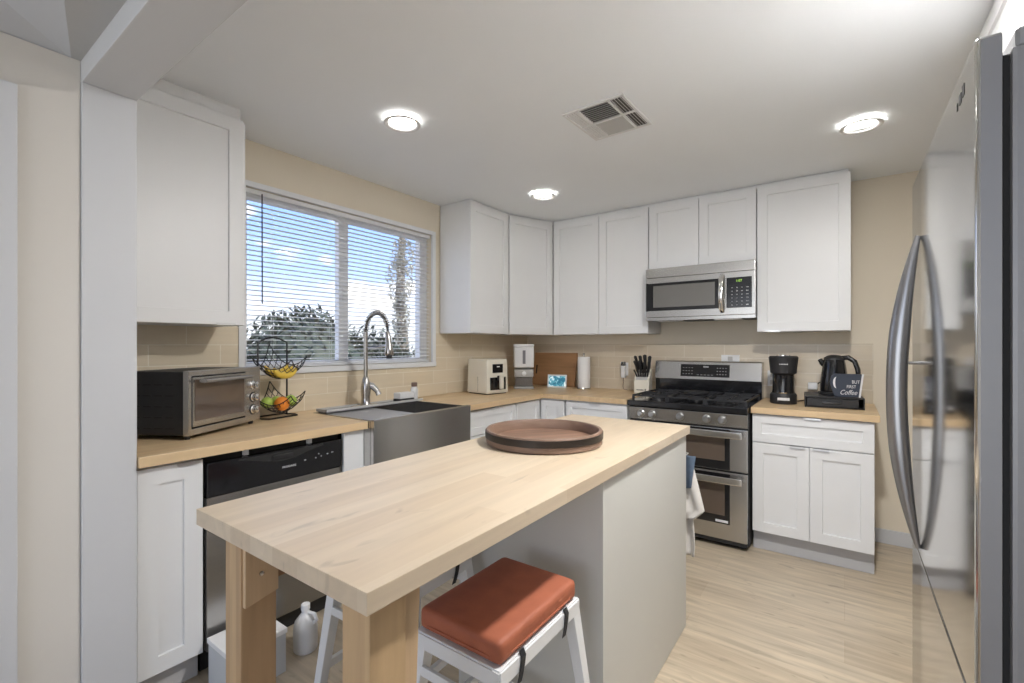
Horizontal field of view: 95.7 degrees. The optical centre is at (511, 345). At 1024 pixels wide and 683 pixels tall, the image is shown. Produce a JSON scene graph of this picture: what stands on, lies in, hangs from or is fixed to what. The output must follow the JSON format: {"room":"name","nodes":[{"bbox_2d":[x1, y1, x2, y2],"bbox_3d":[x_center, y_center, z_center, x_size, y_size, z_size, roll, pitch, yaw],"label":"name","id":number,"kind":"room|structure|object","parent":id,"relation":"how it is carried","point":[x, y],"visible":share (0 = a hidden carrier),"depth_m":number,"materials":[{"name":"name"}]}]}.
{"room":"kitchen","nodes":[
{"label":"kitchen","id":0,"kind":"room"},
{"bbox_2d":[0,0,70,56],"bbox_3d":[-1.323,-1.308,-1.020,3.360,0.775,4.000,0,0,36],"label":"ceiling","id":1,"kind":"structure","parent":0,"point":[43,23],"depth_m":1.34,"materials":[{"name":"white paint"}]},
{"bbox_2d":[0,31,79,682],"bbox_3d":[-2.622,0.192,-0.085,0.138,2.225,4.005,0,0,36],"label":"wall","id":2,"kind":"structure","parent":0,"point":[47,81],"depth_m":1.44,"materials":[{"name":"beige paint"}]},
{"bbox_2d":[0,79,16,682],"bbox_3d":[-1.740,0.265,1.003,0.028,2.078,0.922,0,0,36],"label":"door","id":3,"kind":"structure","parent":2,"relation":"in","point":[8,90],"depth_m":1.36,"materials":[{"name":"white wood"}]},
{"bbox_2d":[80,82,136,682],"bbox_3d":[-1.598,0.227,1.735,0.620,2.155,0.144,0,0,36],"label":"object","id":4,"kind":"structure","parent":2,"relation":"attached to","point":[108,120],"depth_m":1.55,"materials":[{"name":"white paint"}]},
{"bbox_2d":[80,0,247,100],"bbox_3d":[-0.339,-0.984,0.831,3.720,0.265,0.144,0,0,36],"label":"beam","id":5,"kind":"structure","parent":2,"relation":"attached to","point":[145,39],"depth_m":1.30,"materials":[{"name":"white paint"}]},
{"bbox_2d":[64,0,126,61],"bbox_3d":[-0.241,-0.921,0.487,3.360,0.001,0.310,0,0,36],"label":"ceiling","id":6,"kind":"structure","parent":0,"point":[87,20],"depth_m":1.31,"materials":[{"name":"white paint"}]},
{"bbox_2d":[227,139,512,412],"bbox_3d":[-0.887,0.094,3.387,0.130,2.420,3.630,0,0,36],"label":"wall","id":7,"kind":"structure","parent":0,"point":[265,165],"depth_m":3.01,"materials":[{"name":"beige paint"}]},
{"bbox_2d":[137,87,244,326],"bbox_3d":[-1.523,-0.573,2.084,0.331,0.962,0.497,0,0,36],"label":"upper cabinet","id":8,"kind":"object","parent":7,"relation":"attached to","point":[191,156],"visible":0.6,"depth_m":2.01,"materials":[{"name":"white wood"}]},
{"bbox_2d":[152,79,240,120],"bbox_3d":[-1.548,-1.080,2.092,0.305,0.072,0.475,0,0,36],"label":"trim","id":9,"kind":"structure","parent":8,"relation":"on","point":[162,85],"depth_m":2.05,"materials":[{"name":"white wood"}]},
{"bbox_2d":[137,325,526,415],"bbox_3d":[-0.827,0.147,3.350,0.010,0.486,3.360,0,0,36],"label":"tiled wall","id":10,"kind":"structure","parent":7,"relation":"attached to","point":[158,346],"depth_m":2.89,"materials":[{"name":"beige tile"}]},
{"bbox_2d":[238,179,435,374],"bbox_3d":[-1.078,-0.363,3.093,0.142,1.055,1.460,0,0,36],"label":"window","id":11,"kind":"structure","parent":7,"relation":"in","point":[242,347],"depth_m":3.05,"materials":[{"name":"white plastic"}]},
{"bbox_2d":[246,187,429,367],"bbox_3d":[-1.053,-0.366,3.075,0.040,0.986,1.378,0,0,36],"label":"window blind","id":12,"kind":"object","parent":11,"relation":"attached to","point":[250,191],"visible":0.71,"depth_m":2.92,"materials":[{"name":"white plastic"}]},
{"bbox_2d":[440,201,507,334],"bbox_3d":[-0.295,-0.593,3.795,0.331,1.002,0.487,0,0,36],"label":"upper cabinet","id":13,"kind":"object","parent":7,"relation":"attached to","point":[473,236],"visible":1,"depth_m":3.64,"materials":[{"name":"white wood"}]},
{"bbox_2d":[488,216,564,335],"bbox_3d":[0.128,-0.594,4.258,0.497,1.000,0.748,0,0,36],"label":"upper cabinet","id":14,"kind":"object","parent":7,"relation":"attached to","point":[530,242],"visible":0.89,"depth_m":4.04,"materials":[{"name":"white wood"}]},
{"bbox_2d":[183,537,911,682],"bbox_3d":[-1.047,1.334,1.028,5.500,0.060,7.650,0,0,36],"label":"floor","id":15,"kind":"structure","parent":0,"point":[754,615],"depth_m":2.17,"materials":[{"name":"brown wood"}]},
{"bbox_2d":[137,458,202,682],"bbox_3d":[-1.496,0.865,1.884,0.609,0.874,0.209,0,0,36],"label":"base cabinet","id":16,"kind":"object","parent":15,"relation":"on","point":[169,537],"visible":0.58,"depth_m":1.72,"materials":[{"name":"white wood"}]},
{"bbox_2d":[207,620,286,682],"bbox_3d":[-1.038,1.216,1.821,0.188,0.175,0.218,0,0,36],"label":"storage box","id":17,"kind":"object","parent":15,"relation":"on","point":[217,642],"visible":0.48,"depth_m":1.78,"materials":[{"name":"white plastic"}]},
{"bbox_2d":[198,434,340,670],"bbox_3d":[-1.244,0.869,2.216,0.574,0.865,0.598,0,0,36],"label":"dishwasher","id":18,"kind":"object","parent":15,"relation":"on","point":[234,475],"visible":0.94,"depth_m":1.98,"materials":[{"name":"silver metal"}]},
{"bbox_2d":[293,601,317,655],"bbox_3d":[-0.886,1.206,1.990,0.097,0.196,0.097,0,0,-29],"label":"plastic jug","id":19,"kind":"object","parent":15,"relation":"on","point":[305,629],"visible":1,"depth_m":1.96,"materials":[{"name":"white plastic"}]},
{"bbox_2d":[340,429,364,472],"bbox_3d":[-0.814,0.865,2.834,0.609,0.874,0.885,0,0,36],"label":"base cabinet","id":20,"kind":"object","parent":15,"relation":"on","point":[352,442],"visible":0.02,"depth_m":2.35,"materials":[{"name":"white wood"}]},
{"bbox_2d":[314,557,482,682],"bbox_3d":[-0.357,0.987,1.530,0.394,0.635,0.482,0,0,34],"label":"counter stool","id":21,"kind":"object","parent":15,"relation":"on","point":[333,612],"visible":0.12,"depth_m":1.44,"materials":[{"name":"white wood"}]},
{"bbox_2d":[196,414,689,682],"bbox_3d":[0.054,0.839,1.609,0.619,0.930,1.798,0,0,36],"label":"kitchen island","id":22,"kind":"object","parent":15,"relation":"on","point":[609,519],"visible":0.86,"depth_m":1.20,"materials":[{"name":"brown wood"}]},
{"bbox_2d":[485,419,602,454],"bbox_3d":[0.123,0.346,1.792,0.452,0.054,0.452,0,0,-19],"label":"round tray","id":23,"kind":"object","parent":22,"relation":"on","point":[522,436],"visible":1,"depth_m":1.72,"materials":[{"name":"brown wood"}]},
{"bbox_2d":[686,452,704,556],"bbox_3d":[0.778,0.760,2.233,0.282,0.496,0.086,0,0,36],"label":"dish towel","id":24,"kind":"object","parent":22,"relation":"hanging from","point":[694,506],"visible":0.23,"depth_m":2.19,"materials":[{"name":"white fabric"}]},
{"bbox_2d":[471,403,515,439],"bbox_3d":[-0.380,0.865,3.439,0.609,0.874,0.597,0,0,36],"label":"base cabinet","id":25,"kind":"object","parent":15,"relation":"on","point":[481,419],"visible":0.16,"depth_m":3.25,"materials":[{"name":"white wood"}]},
{"bbox_2d":[417,557,589,682],"bbox_3d":[-0.027,0.987,1.260,0.394,0.635,0.482,0,0,36],"label":"counter stool","id":26,"kind":"object","parent":15,"relation":"on","point":[489,626],"visible":0.91,"depth_m":1.17,"materials":[{"name":"orange leather"}]},
{"bbox_2d":[514,398,566,419],"bbox_3d":[0.183,0.865,4.043,0.820,0.874,1.032,0,0,36],"label":"base cabinet","id":27,"kind":"object","parent":15,"relation":"on","point":[543,408],"visible":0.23,"depth_m":3.71,"materials":[{"name":"white wood"}]},
{"bbox_2d":[137,385,654,468],"bbox_3d":[-0.282,0.409,2.948,1.343,0.038,3.357,0,0,36],"label":"countertop","id":28,"kind":"structure","parent":27,"relation":"on","point":[152,450],"depth_m":2.20,"materials":[{"name":"beige wood"}]},
{"bbox_2d":[137,366,259,439],"bbox_3d":[-1.419,0.247,2.127,0.352,0.285,0.455,0,0,6],"label":"toaster oven","id":29,"kind":"object","parent":28,"relation":"on","point":[186,402],"visible":0.94,"depth_m":1.93,"materials":[{"name":"silver metal"}]},
{"bbox_2d":[252,337,306,419],"bbox_3d":[-1.253,0.171,2.500,0.189,0.436,0.332,0,0,26],"label":"fruit stand","id":30,"kind":"object","parent":28,"relation":"on","point":[278,412],"visible":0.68,"depth_m":2.50,"materials":[{"name":"black metal"}]},
{"bbox_2d":[261,397,272,407],"bbox_3d":[-1.289,0.299,2.438,0.060,0.065,0.060,0,0,36],"label":"apple","id":31,"kind":"object","parent":30,"relation":"in","point":[267,400],"visible":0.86,"depth_m":2.42,"materials":[{"name":"green food"}]},
{"bbox_2d":[264,363,289,370],"bbox_3d":[-1.276,0.131,2.520,0.035,0.072,0.160,0,0,23],"label":"banana","id":32,"kind":"object","parent":30,"relation":"in","point":[286,366],"visible":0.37,"depth_m":2.55,"materials":[{"name":"yellow food"}]},
{"bbox_2d":[252,344,306,378],"bbox_3d":[-1.248,0.087,2.500,0.298,0.187,0.163,0,0,-38],"label":"wire basket","id":33,"kind":"object","parent":30,"relation":"on","point":[261,367],"depth_m":2.48,"materials":[{"name":"black metal"}]},
{"bbox_2d":[266,365,293,377],"bbox_3d":[-1.246,0.139,2.495,0.035,0.072,0.160,0,0,30],"label":"banana","id":34,"kind":"object","parent":30,"relation":"in","point":[291,367],"visible":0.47,"depth_m":2.45,"materials":[{"name":"yellow food"}]},
{"bbox_2d":[274,397,288,410],"bbox_3d":[-1.229,0.309,2.475,0.076,0.082,0.076,0,0,36],"label":"orange","id":35,"kind":"object","parent":30,"relation":"in","point":[278,400],"visible":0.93,"depth_m":2.45,"materials":[{"name":"orange food"}]},
{"bbox_2d":[260,381,305,412],"bbox_3d":[-1.248,0.279,2.500,0.284,0.168,0.155,0,0,-38],"label":"wire basket","id":36,"kind":"object","parent":30,"relation":"on","point":[279,411],"depth_m":2.50,"materials":[{"name":"black metal"}]},
{"bbox_2d":[273,365,297,378],"bbox_3d":[-1.211,0.143,2.484,0.035,0.072,0.160,0,0,23],"label":"banana","id":37,"kind":"object","parent":30,"relation":"in","point":[283,375],"visible":0.96,"depth_m":2.46,"materials":[{"name":"yellow food"}]},
{"bbox_2d":[286,395,296,405],"bbox_3d":[-1.217,0.301,2.550,0.062,0.067,0.062,0,0,36],"label":"apple","id":38,"kind":"object","parent":30,"relation":"in","point":[288,396],"visible":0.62,"depth_m":2.53,"materials":[{"name":"green food"}]},
{"bbox_2d":[314,401,470,465],"bbox_3d":[-0.704,0.513,2.816,0.547,0.262,0.749,0,0,36],"label":"farmhouse sink","id":39,"kind":"object","parent":28,"relation":"in","point":[394,431],"visible":0.79,"depth_m":2.62,"materials":[{"name":"silver metal"}]},
{"bbox_2d":[316,398,422,412],"bbox_3d":[-0.874,0.373,2.946,0.105,0.016,0.737,0,0,36],"label":"mat","id":40,"kind":"object","parent":39,"relation":"on","point":[385,402],"visible":0.9,"depth_m":2.83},
{"bbox_2d":[350,310,393,406],"bbox_3d":[-0.823,0.081,2.821,0.282,0.590,0.180,0,0,36],"label":"kitchen faucet","id":41,"kind":"object","parent":40,"relation":"on","point":[367,386],"visible":1,"depth_m":2.86,"materials":[{"name":"silver metal"}]},
{"bbox_2d":[360,377,370,404],"bbox_3d":[-0.910,0.283,2.883,0.068,0.174,0.068,0,0,36],"label":"faucet","id":42,"kind":"object","parent":41,"relation":"on","point":[366,384],"depth_m":2.86,"materials":[{"name":"silver metal"}]},
{"bbox_2d":[393,391,413,400],"bbox_3d":[-0.734,0.347,3.146,0.070,0.058,0.124,0,0,36],"label":"sponge caddy","id":43,"kind":"object","parent":40,"relation":"on","point":[399,396],"visible":0.96,"depth_m":3.11,"materials":[{"name":"white plastic"}]},
{"bbox_2d":[411,382,417,398],"bbox_3d":[-0.678,0.317,3.219,0.050,0.118,0.050,0,0,36],"label":"soap bottle","id":44,"kind":"object","parent":40,"relation":"on","point":[414,388],"visible":0.84,"depth_m":3.20,"materials":[{"name":"white plastic"}]},
{"bbox_2d":[467,358,507,394],"bbox_3d":[-0.180,0.250,3.776,0.234,0.280,0.304,0,0,-44],"label":"air fryer","id":45,"kind":"object","parent":28,"relation":"on","point":[486,376],"visible":1,"depth_m":3.69,"materials":[{"name":"beige plastic"}]},
{"bbox_2d":[513,344,533,388],"bbox_3d":[0.104,0.190,4.205,0.180,0.400,0.168,0,0,-2],"label":"dispenser","id":46,"kind":"object","parent":28,"relation":"on","point":[523,354],"visible":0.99,"depth_m":4.13,"materials":[{"name":"grey plastic"}]},
{"bbox_2d":[515,377,532,385],"bbox_3d":[0.105,0.326,4.177,0.156,0.082,0.090,0,0,-2],"label":"clear cup","id":47,"kind":"object","parent":46,"relation":"on","point":[519,381],"depth_m":4.13,"materials":[{"name":"plastic"}]},
{"bbox_2d":[533,353,577,386],"bbox_3d":[0.411,0.230,4.475,0.470,0.316,0.077,0,0,36],"label":"cutting board","id":48,"kind":"object","parent":28,"relation":"on","point":[545,364],"visible":0.82,"depth_m":4.47,"materials":[{"name":"brown wood"}]},
{"bbox_2d":[547,374,566,387],"bbox_3d":[0.423,0.331,4.295,0.180,0.120,0.074,0,0,20],"label":"digital frame","id":49,"kind":"object","parent":28,"relation":"on","point":[554,381],"visible":0.99,"depth_m":4.27,"materials":[{"name":"white plastic"}]},
{"bbox_2d":[577,353,590,388],"bbox_3d":[0.647,0.229,4.170,0.128,0.322,0.128,0,0,36],"label":"paper towel roll","id":50,"kind":"object","parent":28,"relation":"on","point":[583,362],"visible":1,"depth_m":4.12,"materials":[{"name":"white paper"}]},
{"bbox_2d":[634,369,651,392],"bbox_3d":[1.079,0.292,3.812,0.120,0.196,0.137,0,0,28],"label":"knife block","id":51,"kind":"object","parent":28,"relation":"on","point":[641,384],"visible":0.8,"depth_m":3.76,"materials":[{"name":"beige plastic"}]},
{"bbox_2d":[638,360,641,372],"bbox_3d":[1.050,0.176,3.792,0.026,0.106,0.056,0,0,37],"label":"kitchen knife","id":52,"kind":"object","parent":51,"relation":"in","point":[639,361],"visible":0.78,"depth_m":3.79,"materials":[{"name":"black plastic"}]},
{"bbox_2d":[643,355,646,369],"bbox_3d":[1.090,0.139,3.798,0.030,0.128,0.068,0,0,20],"label":"kitchen knife","id":53,"kind":"object","parent":51,"relation":"on","point":[644,356],"visible":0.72,"depth_m":3.78,"materials":[{"name":"black plastic"}]},
{"bbox_2d":[647,361,650,371],"bbox_3d":[1.108,0.177,3.762,0.026,0.104,0.058,0,0,4],"label":"kitchen knife","id":54,"kind":"object","parent":51,"relation":"in","point":[648,362],"visible":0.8,"depth_m":3.75,"materials":[{"name":"black plastic"}]},
{"bbox_2d":[566,400,629,419],"bbox_3d":[0.825,0.865,3.781,0.509,0.874,0.709,0,0,36],"label":"base cabinet","id":55,"kind":"object","parent":15,"relation":"on","point":[609,410],"visible":0.22,"depth_m":3.50,"materials":[{"name":"white wood"}]},
{"bbox_2d":[628,360,763,548],"bbox_3d":[1.339,0.714,3.376,0.784,1.180,0.742,0,0,36],"label":"gas range","id":56,"kind":"object","parent":15,"relation":"on","point":[716,399],"visible":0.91,"depth_m":3.05,"materials":[{"name":"silver metal"}]},
{"bbox_2d":[628,395,761,414],"bbox_3d":[1.329,0.412,3.362,0.782,0.040,0.618,0,0,36],"label":"cooktop","id":57,"kind":"object","parent":56,"relation":"in","point":[643,403],"depth_m":3.12,"materials":[{"name":"black metal"}]},
{"bbox_2d":[752,413,874,573],"bbox_3d":[1.955,0.865,3.016,0.615,0.874,0.636,0,0,36],"label":"base cabinet","id":58,"kind":"object","parent":15,"relation":"on","point":[813,479],"visible":0.84,"depth_m":2.76,"materials":[{"name":"white wood"}]},
{"bbox_2d":[751,398,879,422],"bbox_3d":[1.960,0.409,3.007,0.642,0.038,0.647,0,0,36],"label":"countertop","id":59,"kind":"structure","parent":58,"relation":"on","point":[870,414],"depth_m":2.78,"materials":[{"name":"beige wood"}]},
{"bbox_2d":[768,355,798,404],"bbox_3d":[1.827,0.227,3.120,0.176,0.326,0.176,0,0,30],"label":"coffee maker","id":60,"kind":"object","parent":59,"relation":"on","point":[783,368],"visible":1,"depth_m":3.06,"materials":[{"name":"black plastic"}]},
{"bbox_2d":[804,392,864,409],"bbox_3d":[2.067,0.355,2.989,0.305,0.070,0.334,0,0,32],"label":"pod drawer","id":61,"kind":"object","parent":59,"relation":"on","point":[811,399],"visible":0.85,"depth_m":2.87,"materials":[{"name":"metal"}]},
{"bbox_2d":[830,374,863,397],"bbox_3d":[2.061,0.247,2.856,0.171,0.142,0.015,0,0,30],"label":"coffee sign","id":62,"kind":"object","parent":61,"relation":"on","point":[842,385],"visible":1,"depth_m":2.85,"materials":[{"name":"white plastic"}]},
{"bbox_2d":[818,355,860,394],"bbox_3d":[2.107,0.190,2.997,0.203,0.256,0.160,0,0,12],"label":"electric kettle","id":63,"kind":"object","parent":59,"relation":"on","point":[831,364],"visible":0.66,"depth_m":2.96,"materials":[{"name":"black plastic"}]},
{"bbox_2d":[886,25,1023,682],"bbox_3d":[1.309,0.402,0.859,0.934,1.795,0.859,0,0,36],"label":"refrigerator","id":64,"kind":"object","parent":15,"relation":"on","point":[961,287],"visible":1,"depth_m":0.80,"materials":[{"name":"metal"}]},
{"bbox_2d":[161,0,994,221],"bbox_3d":[0.731,-1.146,2.263,4.050,0.060,3.570,0,0,36],"label":"ceiling","id":65,"kind":"structure","parent":0,"point":[734,94],"depth_m":1.98,"materials":[{"name":"white paint"}]},
{"bbox_2d":[384,113,420,132],"bbox_3d":[-0.541,-1.102,2.290,0.180,0.026,0.180,0,0,36],"label":"recessed light","id":66,"kind":"object","parent":65,"relation":"in","point":[401,119],"visible":1,"depth_m":2.29,"materials":[{"name":"white plastic"}]},
{"bbox_2d":[531,190,554,200],"bbox_3d":[0.228,-1.102,3.406,0.180,0.026,0.180,0,0,36],"label":"recessed light","id":67,"kind":"object","parent":65,"relation":"in","point":[543,193],"visible":1,"depth_m":3.42,"materials":[{"name":"white plastic"}]},
{"bbox_2d":[562,93,651,140],"bbox_3d":[0.471,-1.110,2.277,0.310,0.009,0.350,0,0,38],"label":"ceiling vent","id":68,"kind":"object","parent":65,"relation":"in","point":[614,115],"visible":1,"depth_m":2.26,"materials":[{"name":"white plastic"}]},
{"bbox_2d":[839,116,883,134],"bbox_3d":[1.745,-1.102,2.317,0.180,0.026,0.180,0,0,36],"label":"recessed light","id":69,"kind":"object","parent":65,"relation":"in","point":[863,121],"visible":1,"depth_m":2.32,"materials":[{"name":"white plastic"}]},
{"bbox_2d":[527,171,918,533],"bbox_3d":[1.783,0.094,3.625,3.930,2.420,0.130,0,0,36],"label":"wall","id":70,"kind":"structure","parent":0,"point":[881,207],"depth_m":3.09,"materials":[{"name":"beige paint"}]},
{"bbox_2d":[554,207,660,334],"bbox_3d":[0.809,-0.593,4.032,0.865,1.002,0.321,0,0,36],"label":"upper cabinet","id":71,"kind":"object","parent":70,"relation":"attached to","point":[601,262],"visible":0.91,"depth_m":3.89,"materials":[{"name":"white wood"}]},
{"bbox_2d":[440,169,847,224],"bbox_3d":[0.864,-1.103,3.442,2.650,0.025,1.240,0,0,36],"label":"trim","id":72,"kind":"structure","parent":70,"relation":"attached to","point":[845,170],"depth_m":3.56,"materials":[{"name":"white wood"}]},
{"bbox_2d":[531,344,872,403],"bbox_3d":[1.281,0.340,3.899,2.775,0.701,0.010,0,0,36],"label":"tiled wall","id":73,"kind":"structure","parent":70,"relation":"attached to","point":[605,359],"depth_m":3.68,"materials":[{"name":"beige tile"}]},
{"bbox_2d":[621,362,626,389],"bbox_3d":[0.989,0.267,4.060,0.069,0.245,0.052,0,0,36],"label":"charger","id":74,"kind":"object","parent":73,"relation":"attached to","point":[623,367],"visible":1,"depth_m":4.06,"materials":[{"name":"white plastic"}]},
{"bbox_2d":[721,355,739,361],"bbox_3d":[1.692,0.132,3.593,0.130,0.115,0.008,0,0,36],"label":"wall outlet","id":75,"kind":"object","parent":73,"relation":"attached to","point":[723,357],"visible":0.52,"depth_m":3.59,"materials":[{"name":"white plastic"}]},
{"bbox_2d":[768,370,771,385],"bbox_3d":[1.928,0.244,3.424,0.070,0.115,0.008,0,0,36],"label":"wall outlet","id":76,"kind":"object","parent":73,"relation":"attached to","point":[769,373],"visible":0.34,"depth_m":3.44,"materials":[{"name":"white plastic"}]},
{"bbox_2d":[797,382,819,401],"bbox_3d":[2.065,0.316,3.241,0.222,0.149,0.107,0,0,2],"label":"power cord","id":77,"kind":"object","parent":73,"relation":"attached to","point":[811,385],"visible":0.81,"depth_m":3.23,"materials":[{"name":"white plastic"}]},
{"bbox_2d":[649,188,756,268],"bbox_3d":[1.477,-0.843,3.561,0.755,0.503,0.308,0,0,36],"label":"upper cabinet","id":78,"kind":"object","parent":70,"relation":"attached to","point":[719,228],"visible":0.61,"depth_m":3.42,"materials":[{"name":"white wood"}]},
{"bbox_2d":[646,259,756,321],"bbox_3d":[1.438,-0.383,3.492,0.755,0.401,0.459,0,0,36],"label":"microwave","id":79,"kind":"object","parent":78,"relation":"attached to","point":[723,291],"visible":0.99,"depth_m":3.33,"materials":[{"name":"silver metal"}]},
{"bbox_2d":[757,171,850,332],"bbox_3d":[1.998,-0.593,3.179,0.525,1.002,0.321,0,0,36],"label":"upper cabinet","id":80,"kind":"object","parent":70,"relation":"attached to","point":[804,225],"visible":1,"depth_m":3.06,"materials":[{"name":"white wood"}]},
{"bbox_2d":[875,527,911,548],"bbox_3d":[2.769,1.258,2.829,1.000,0.092,0.014,0,0,36],"label":"baseboard","id":81,"kind":"structure","parent":70,"relation":"attached to","point":[891,537],"depth_m":3.02,"materials":[{"name":"white wood"}]},
{"bbox_3d":[1.040,0.094,-0.549,0.130,2.420,7.520,0,0,36],"label":"wall","id":82,"kind":"structure","parent":0,"visible":0},
{"bbox_2d":[979,0,1023,51],"bbox_3d":[1.517,-0.847,0.850,0.700,0.532,1.447,0,0,36],"label":"upper cabinet","id":83,"kind":"object","parent":82,"relation":"attached to","point":[1005,16],"visible":0.26,"depth_m":1.40,"materials":[{"name":"white wood"}]},
{"label":"outside","id":84,"kind":"structure","parent":0,"visible":0},
{"bbox_3d":[-16.808,1.604,30.522,57.100,0.100,90.000,0,0,36],"label":"ground","id":85,"kind":"structure","parent":84,"visible":0},
{"bbox_2d":[247,302,414,361],"bbox_3d":[-2.386,0.725,5.255,1.793,2.446,4.505,0,0,38],"label":"shrub","id":86,"kind":"object","parent":85,"relation":"on","point":[372,353],"visible":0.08,"depth_m":5.06,"materials":[{"name":"green plant"}]},
{"bbox_2d":[385,237,414,356],"bbox_3d":[-2.169,-0.344,9.127,0.591,4.008,0.742,0,0,36],"label":"tree","id":87,"kind":"object","parent":85,"relation":"on","point":[398,329],"visible":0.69,"depth_m":9.07,"materials":[{"name":"green plant"}]},
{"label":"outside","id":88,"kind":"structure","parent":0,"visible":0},
{"bbox_2d":[247,315,414,356],"bbox_3d":[2.888,-0.529,39.697,114.561,5.665,44.397,0,0,4],"label":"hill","id":89,"kind":"structure","parent":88,"point":[410,333],"depth_m":47.70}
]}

